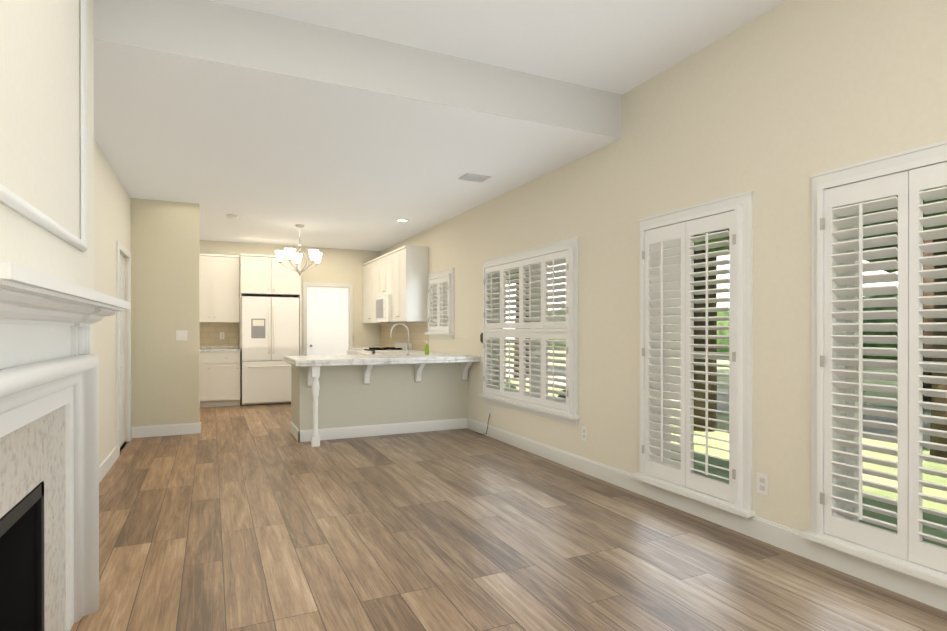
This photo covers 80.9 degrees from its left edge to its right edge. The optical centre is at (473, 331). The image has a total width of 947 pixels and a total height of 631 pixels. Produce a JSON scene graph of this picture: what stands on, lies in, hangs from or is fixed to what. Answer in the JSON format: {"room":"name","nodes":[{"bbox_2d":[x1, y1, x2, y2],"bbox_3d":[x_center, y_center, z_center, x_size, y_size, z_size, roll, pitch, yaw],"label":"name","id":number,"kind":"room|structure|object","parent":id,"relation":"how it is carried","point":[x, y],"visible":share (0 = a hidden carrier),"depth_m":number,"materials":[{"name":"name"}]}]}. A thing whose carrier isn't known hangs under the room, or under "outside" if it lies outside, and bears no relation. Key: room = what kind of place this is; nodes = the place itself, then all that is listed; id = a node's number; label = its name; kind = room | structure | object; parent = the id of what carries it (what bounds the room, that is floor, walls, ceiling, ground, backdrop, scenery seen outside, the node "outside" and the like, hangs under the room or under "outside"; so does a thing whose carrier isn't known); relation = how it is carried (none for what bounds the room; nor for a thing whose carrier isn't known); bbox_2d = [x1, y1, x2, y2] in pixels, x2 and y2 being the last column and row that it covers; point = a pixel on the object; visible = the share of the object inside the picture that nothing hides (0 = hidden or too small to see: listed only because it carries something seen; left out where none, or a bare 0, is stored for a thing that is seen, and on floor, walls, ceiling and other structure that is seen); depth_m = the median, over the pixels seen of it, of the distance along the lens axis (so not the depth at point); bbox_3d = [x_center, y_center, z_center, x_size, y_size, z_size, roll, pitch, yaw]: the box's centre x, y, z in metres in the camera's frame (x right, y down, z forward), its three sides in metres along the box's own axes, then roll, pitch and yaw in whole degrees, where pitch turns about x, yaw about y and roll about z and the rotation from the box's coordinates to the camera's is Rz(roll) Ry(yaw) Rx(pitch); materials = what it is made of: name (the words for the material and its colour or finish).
{"room":"living room","nodes":[
{"label":"living room","id":0,"kind":"room"},
{"bbox_2d":[0,0,93,354],"bbox_3d":[-1.183,-0.321,0.665,0.470,3.300,4.680,0,0,-25],"label":"wall","id":1,"kind":"structure","parent":0,"point":[39,105],"depth_m":2.04,"materials":[{"name":"beige paint"}]},
{"bbox_2d":[0,0,86,251],"bbox_3d":[-1.523,-1.033,1.964,0.024,1.320,1.440,0,0,-25],"label":"trim","id":2,"kind":"structure","parent":1,"relation":"attached to","point":[15,202],"depth_m":2.57,"materials":[{"name":"white wood"}]},
{"bbox_2d":[94,138,130,465],"bbox_3d":[-3.816,-0.270,5.925,0.180,3.180,7.080,0,0,-25],"label":"wall","id":3,"kind":"structure","parent":0,"point":[112,211],"depth_m":4.95,"materials":[{"name":"beige paint"}]},
{"bbox_2d":[99,446,117,482],"bbox_3d":[-2.829,1.166,4.066,0.016,0.115,2.870,0,0,-25],"label":"baseboard","id":4,"kind":"structure","parent":3,"relation":"attached to","point":[112,457],"depth_m":4.85,"materials":[{"name":"white wood"}]},
{"bbox_2d":[120,254,124,446],"bbox_3d":[-3.687,0.203,5.754,0.048,2.018,0.772,0,0,-25],"label":"door","id":5,"kind":"structure","parent":3,"relation":"in","point":[122,353],"depth_m":5.89,"materials":[{"name":"white wood"}]},
{"bbox_2d":[116,240,130,456],"bbox_3d":[-3.636,0.170,5.778,0.018,2.100,0.920,0,0,-25],"label":"door frame","id":6,"kind":"structure","parent":3,"relation":"attached to","point":[122,248],"depth_m":5.42,"materials":[{"name":"white wood"}]},
{"bbox_2d":[131,198,199,426],"bbox_3d":[-3.619,-0.151,6.538,0.700,2.740,0.120,0,0,-25],"label":"wall","id":7,"kind":"structure","parent":0,"point":[165,377],"depth_m":6.48,"materials":[{"name":"beige paint"}]},
{"bbox_2d":[176,330,187,340],"bbox_3d":[-3.441,0.049,6.548,0.120,0.120,0.011,0,0,-25],"label":"switch plate","id":8,"kind":"object","parent":7,"relation":"attached to","point":[181,334],"visible":1,"depth_m":6.55,"materials":[{"name":"white plastic"}]},
{"bbox_2d":[131,422,200,438],"bbox_3d":[-3.583,1.156,6.482,0.716,0.127,0.016,0,0,-25],"label":"baseboard","id":9,"kind":"structure","parent":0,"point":[187,428],"depth_m":6.47,"materials":[{"name":"white wood"}]},
{"bbox_2d":[199,240,379,355],"bbox_3d":[-3.513,-0.277,9.883,4.110,3.180,0.180,0,0,-25],"label":"wall","id":10,"kind":"structure","parent":0,"point":[335,265],"depth_m":10.23,"materials":[{"name":"beige paint"}]},
{"bbox_2d":[199,253,238,322],"bbox_3d":[-4.363,-0.700,9.184,0.893,1.110,0.353,0,0,-25],"label":"upper cabinet","id":11,"kind":"object","parent":10,"relation":"attached to","point":[219,288],"depth_m":9.09,"materials":[{"name":"white wood"}]},
{"bbox_2d":[199,323,238,345],"bbox_3d":[-4.599,0.075,9.266,1.253,0.437,0.007,0,0,-25],"label":"tile backsplash","id":12,"kind":"structure","parent":10,"relation":"attached to","point":[209,334],"depth_m":9.40,"materials":[{"name":"beige tile"}]},
{"bbox_2d":[239,254,300,355],"bbox_3d":[-3.464,-0.021,9.441,0.940,2.470,0.658,0,0,-25],"label":"upper cabinet","id":13,"kind":"object","parent":10,"relation":"attached to","point":[265,275],"visible":0.83,"depth_m":9.16,"materials":[{"name":"white wood"}]},
{"bbox_2d":[307,286,347,355],"bbox_3d":[-2.675,0.196,10.208,0.752,2.018,0.090,0,0,-25],"label":"back door","id":14,"kind":"structure","parent":10,"relation":"in","point":[327,320],"depth_m":10.21,"materials":[{"name":"white wood"}]},
{"bbox_2d":[303,282,352,355],"bbox_3d":[-2.660,0.163,10.176,0.900,2.100,0.018,0,0,-25],"label":"door frame","id":15,"kind":"structure","parent":10,"relation":"attached to","point":[306,284],"depth_m":10.12,"materials":[{"name":"white wood"}]},
{"bbox_2d":[94,40,620,250],"bbox_3d":[-2.296,-1.752,7.306,4.110,0.460,8.276,0,0,-25],"label":"ceiling","id":16,"kind":"structure","parent":0,"point":[269,158],"depth_m":4.66,"materials":[{"name":"white paint"}]},
{"bbox_2d":[227,214,237,218],"bbox_3d":[-3.168,-1.504,7.290,0.140,0.034,0.140,0,0,-25],"label":"smoke detector","id":17,"kind":"object","parent":16,"relation":"attached to","point":[231,216],"visible":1,"depth_m":7.26,"materials":[{"name":"white plastic"}]},
{"bbox_2d":[275,224,322,275],"bbox_3d":[-2.505,-1.148,7.996,0.670,0.749,0.643,0,0,-25],"label":"chandelier","id":18,"kind":"object","parent":16,"relation":"hanging from","point":[315,255],"visible":1,"depth_m":7.91,"materials":[{"name":"white glass"}]},
{"bbox_2d":[395,219,408,221],"bbox_3d":[-0.974,-1.517,7.608,0.190,0.009,0.190,0,0,-25],"label":"recessed light","id":19,"kind":"object","parent":16,"relation":"in","point":[402,220],"visible":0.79,"depth_m":7.61,"materials":[{"name":"white"}]},
{"bbox_2d":[459,173,490,181],"bbox_3d":[0.012,-1.510,5.474,0.260,0.016,0.200,0,0,-25],"label":"ceiling vent","id":20,"kind":"object","parent":16,"relation":"in","point":[473,177],"visible":1,"depth_m":5.44,"materials":[{"name":"white metal"}]},
{"bbox_2d":[94,0,621,137],"bbox_3d":[-0.402,-1.686,3.622,3.470,0.340,0.004,0,0,-25],"label":"beam","id":21,"kind":"structure","parent":0,"point":[214,31],"depth_m":3.43,"materials":[{"name":"white paint"}]},
{"bbox_2d":[211,0,786,94],"bbox_3d":[0.467,-1.912,1.442,4.120,0.120,4.680,0,0,-25],"label":"ceiling","id":22,"kind":"structure","parent":0,"point":[621,47],"depth_m":3.39,"materials":[{"name":"white paint"}]},
{"bbox_2d":[70,402,946,630],"bbox_3d":[-1.296,1.271,5.193,4.110,0.100,12.960,0,0,-25],"label":"floor","id":23,"kind":"structure","parent":0,"point":[241,517],"depth_m":3.10,"materials":[{"name":"brown wood"}]},
{"bbox_2d":[0,262,129,630],"bbox_3d":[-1.539,0.547,1.696,0.646,1.360,1.715,0,0,-25],"label":"fireplace","id":24,"kind":"object","parent":23,"relation":"on","point":[49,472],"visible":1,"depth_m":1.94,"materials":[{"name":"wood"}]},
{"bbox_2d":[200,352,215,407],"bbox_3d":[-4.468,0.776,8.989,0.534,0.878,0.616,0,0,-25],"label":"base cabinet","id":25,"kind":"object","parent":23,"relation":"on","point":[207,359],"depth_m":8.78,"materials":[{"name":"white wood"}]},
{"bbox_2d":[216,352,239,406],"bbox_3d":[-4.116,0.776,9.155,0.475,0.878,0.616,0,0,-25],"label":"base cabinet","id":26,"kind":"object","parent":23,"relation":"on","point":[219,379],"depth_m":8.91,"materials":[{"name":"white wood"}]},
{"bbox_2d":[200,346,239,352],"bbox_3d":[-4.468,0.295,8.990,1.253,0.080,0.618,0,0,-25],"label":"countertop","id":27,"kind":"structure","parent":26,"relation":"on","point":[219,349],"depth_m":8.97,"materials":[{"name":"white stone"}]},
{"bbox_2d":[240,296,298,405],"bbox_3d":[-3.450,0.324,9.389,0.890,1.780,0.710,0,0,-25],"label":"fridge","id":28,"kind":"object","parent":23,"relation":"on","point":[270,333],"visible":0.83,"depth_m":9.10,"materials":[{"name":"white metal"}]},
{"bbox_2d":[311,366,319,446],"bbox_3d":[-1.678,0.781,5.894,0.086,0.878,0.086,0,0,-25],"label":"turned post","id":29,"kind":"object","parent":23,"relation":"on","point":[315,388],"visible":1,"depth_m":5.87,"materials":[{"name":"white wood"}]},
{"bbox_2d":[347,349,359,354],"bbox_3d":[-1.842,0.774,9.958,0.663,0.878,1.111,0,0,-25],"label":"base cabinet","id":30,"kind":"object","parent":23,"relation":"on","point":[352,352],"visible":0.04,"depth_m":9.91,"materials":[{"name":"white wood"}]},
{"bbox_2d":[291,362,467,429],"bbox_3d":[-1.142,0.779,6.868,2.040,0.878,0.700,0,0,-25],"label":"wall","id":31,"kind":"structure","parent":23,"relation":"on","point":[391,393],"depth_m":6.52,"materials":[{"name":"beige paint"}]},
{"bbox_2d":[290,418,466,441],"bbox_3d":[-1.153,1.155,6.855,2.040,0.127,0.716,0,0,-25],"label":"baseboard","id":32,"kind":"structure","parent":31,"relation":"attached to","point":[368,430],"depth_m":6.50,"materials":[{"name":"white wood"}]},
{"bbox_2d":[360,342,411,354],"bbox_3d":[-1.471,0.705,9.091,0.712,1.020,0.760,0,0,-25],"label":"range","id":33,"kind":"object","parent":23,"relation":"on","point":[398,346],"visible":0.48,"depth_m":9.06,"materials":[{"name":"white"}]},
{"bbox_2d":[380,0,946,531],"bbox_3d":[0.737,-0.329,5.487,0.180,3.300,11.760,0,0,-25],"label":"wall","id":34,"kind":"structure","parent":0,"point":[776,108],"depth_m":3.35,"materials":[{"name":"beige paint"}]},
{"bbox_2d":[362,257,389,322],"bbox_3d":[-1.685,-0.702,9.993,0.348,1.110,1.178,0,0,-25],"label":"upper cabinet","id":35,"kind":"object","parent":34,"relation":"attached to","point":[369,269],"depth_m":9.97,"materials":[{"name":"white wood"}]},
{"bbox_2d":[378,253,389,296],"bbox_3d":[-1.297,-0.921,9.170,0.348,0.670,0.756,0,0,-25],"label":"upper cabinet","id":36,"kind":"object","parent":34,"relation":"attached to","point":[384,261],"depth_m":9.11,"materials":[{"name":"white wood"}]},
{"bbox_2d":[375,294,391,321],"bbox_3d":[-1.332,-0.365,9.155,0.421,0.430,0.752,0,0,-25],"label":"microwave","id":37,"kind":"object","parent":36,"relation":"attached to","point":[383,308],"visible":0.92,"depth_m":8.89,"materials":[{"name":"white"}]},
{"bbox_2d":[380,322,427,350],"bbox_3d":[-1.225,0.075,9.421,0.007,0.437,2.590,0,0,-25],"label":"tile backsplash","id":38,"kind":"structure","parent":34,"relation":"attached to","point":[417,336],"depth_m":9.21,"materials":[{"name":"beige tile"}]},
{"bbox_2d":[390,245,427,322],"bbox_3d":[-0.994,-0.699,8.529,0.348,1.110,0.780,0,0,-25],"label":"upper cabinet","id":39,"kind":"object","parent":34,"relation":"attached to","point":[400,274],"depth_m":8.21,"materials":[{"name":"white wood"}]},
{"bbox_2d":[425,268,454,338],"bbox_3d":[-0.403,-0.369,7.813,0.255,0.947,0.950,0,0,-25],"label":"window","id":40,"kind":"structure","parent":34,"relation":"in","point":[443,335],"depth_m":7.48,"materials":[{"name":"white wood"}]},
{"bbox_2d":[428,273,450,331],"bbox_3d":[-0.483,-0.378,7.775,0.070,0.790,0.800,0,0,-25],"label":"window shutters","id":41,"kind":"object","parent":40,"relation":"attached to","point":[440,286],"visible":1,"depth_m":7.73,"materials":[{"name":"white wood"}]},
{"bbox_2d":[489,405,491,415],"bbox_3d":[0.198,0.919,6.406,0.008,0.116,0.072,0,0,-25],"label":"electrical outlet plate","id":42,"kind":"object","parent":34,"relation":"attached to","point":[490,407],"depth_m":6.41,"materials":[{"name":"white plastic"}]},
{"bbox_2d":[479,237,579,424],"bbox_3d":[0.577,-0.003,5.738,0.255,1.652,1.880,0,0,-25],"label":"window","id":43,"kind":"structure","parent":34,"relation":"in","point":[574,417],"depth_m":5.42,"materials":[{"name":"white wood"}]},
{"bbox_2d":[483,245,572,413],"bbox_3d":[0.497,-0.012,5.700,0.070,1.494,1.730,0,0,-25],"label":"window shutters","id":44,"kind":"object","parent":43,"relation":"attached to","point":[544,260],"visible":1,"depth_m":5.50,"materials":[{"name":"white wood"}]},
{"bbox_2d":[582,427,586,440],"bbox_3d":[0.958,0.888,4.798,0.008,0.116,0.072,0,0,-25],"label":"electrical outlet plate","id":45,"kind":"object","parent":34,"relation":"attached to","point":[584,430],"depth_m":4.79,"materials":[{"name":"white plastic"}]},
{"bbox_2d":[631,191,754,517],"bbox_3d":[1.510,0.131,3.762,0.255,1.932,0.990,0,0,-25],"label":"window","id":46,"kind":"structure","parent":34,"relation":"in","point":[745,199],"depth_m":3.34,"materials":[{"name":"white wood"}]},
{"bbox_2d":[641,204,742,508],"bbox_3d":[1.430,0.151,3.725,0.071,1.834,0.840,0,0,-25],"label":"window shutters","id":47,"kind":"object","parent":46,"relation":"attached to","point":[668,264],"visible":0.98,"depth_m":3.71,"materials":[{"name":"white wood"}]},
{"bbox_2d":[467,418,946,611],"bbox_3d":[1.502,1.161,3.639,0.016,0.127,7.400,0,0,-25],"label":"baseboard","id":48,"kind":"structure","parent":34,"relation":"attached to","point":[795,542],"depth_m":3.28,"materials":[{"name":"white wood"}]},
{"bbox_2d":[757,473,768,495],"bbox_3d":[1.690,0.895,3.247,0.008,0.116,0.072,0,0,-25],"label":"electrical outlet plate","id":49,"kind":"object","parent":34,"relation":"attached to","point":[763,484],"depth_m":3.24,"materials":[{"name":"white plastic"}]},
{"bbox_2d":[801,140,946,587],"bbox_3d":[2.071,0.133,2.573,0.255,1.932,0.980,0,0,-25],"label":"window","id":50,"kind":"structure","parent":34,"relation":"in","point":[910,156],"depth_m":2.91,"materials":[{"name":"white wood"}]},
{"bbox_2d":[817,154,946,579],"bbox_3d":[1.991,0.153,2.535,0.070,1.834,0.830,0,0,-25],"label":"window shutters","id":51,"kind":"object","parent":50,"relation":"attached to","point":[908,184],"visible":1,"depth_m":2.62,"materials":[{"name":"white wood"}]},
{"bbox_3d":[-0.973,0.777,8.118,0.663,0.878,1.411,0,0,-25],"label":"base cabinet","id":52,"kind":"object","parent":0,"visible":0},
{"bbox_2d":[284,353,432,366],"bbox_3d":[-1.390,0.333,6.549,1.500,0.068,1.076,0,0,-25],"label":"countertop","id":53,"kind":"structure","parent":52,"relation":"on","point":[398,356],"depth_m":6.18,"materials":[{"name":"white stone"}]},
{"bbox_2d":[390,323,409,354],"bbox_3d":[-0.909,0.098,6.839,0.259,0.400,0.106,0,0,-25],"label":"faucet","id":54,"kind":"object","parent":53,"relation":"on","point":[407,348],"visible":1,"depth_m":6.84,"materials":[{"name":"silver metal"}]},
{"bbox_2d":[348,347,383,350],"bbox_3d":[-1.821,0.313,9.965,0.618,0.040,1.113,0,0,-25],"label":"countertop","id":55,"kind":"structure","parent":52,"relation":"on","point":[352,348],"depth_m":9.99,"materials":[{"name":"white stone"}]},
{"bbox_2d":[375,350,479,362],"bbox_3d":[-0.725,0.331,7.643,0.618,0.068,2.485,0,0,-25],"label":"countertop","id":56,"kind":"structure","parent":52,"relation":"on","point":[438,357],"depth_m":6.64,"materials":[{"name":"white stone"}]},
{"bbox_2d":[424,341,428,354],"bbox_3d":[-0.601,0.210,7.090,0.070,0.174,0.060,0,0,-25],"label":"soap bottle","id":57,"kind":"object","parent":56,"relation":"on","point":[426,349],"visible":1,"depth_m":7.07,"materials":[{"name":"green plastic"}]},
{"label":"outside","id":58,"kind":"structure","parent":0,"visible":0},
{"bbox_2d":[503,255,897,338],"bbox_3d":[35.469,-18.567,27.828,0.200,40.500,160.000,0,0,-25],"label":"sky","id":59,"kind":"structure","parent":58,"point":[722,304],"depth_m":52.68,"materials":[{"name":"white"}]},
{"bbox_2d":[506,343,946,547],"bbox_3d":[38.820,1.609,26.680,86.750,0.150,105.000,0,0,-25],"label":"lawn","id":60,"kind":"structure","parent":58,"point":[867,501],"depth_m":6.53,"materials":[{"name":"green plant"}]},
{"bbox_2d":[506,294,897,398],"bbox_3d":[14.725,0.255,15.145,30.031,5.913,79.708,0,0,-25],"label":"trees","id":61,"kind":"object","parent":60,"relation":"on","point":[723,332],"visible":0.04,"depth_m":24.09,"materials":[{"name":"green plant"}]},
{"bbox_2d":[506,364,930,441],"bbox_3d":[6.380,1.555,11.362,3.500,0.009,105.000,0,0,-25],"label":"driveway","id":62,"kind":"structure","parent":60,"relation":"on","point":[723,407],"depth_m":10.47,"materials":[{"name":"grey concrete"}]},
{"bbox_2d":[506,186,946,457],"bbox_3d":[12.873,-4.553,10.190,23.669,12.262,29.523,0,0,-25],"label":"trees","id":63,"kind":"object","parent":60,"relation":"on","point":[933,439],"depth_m":8.68,"materials":[{"name":"green plant"}]}
]}

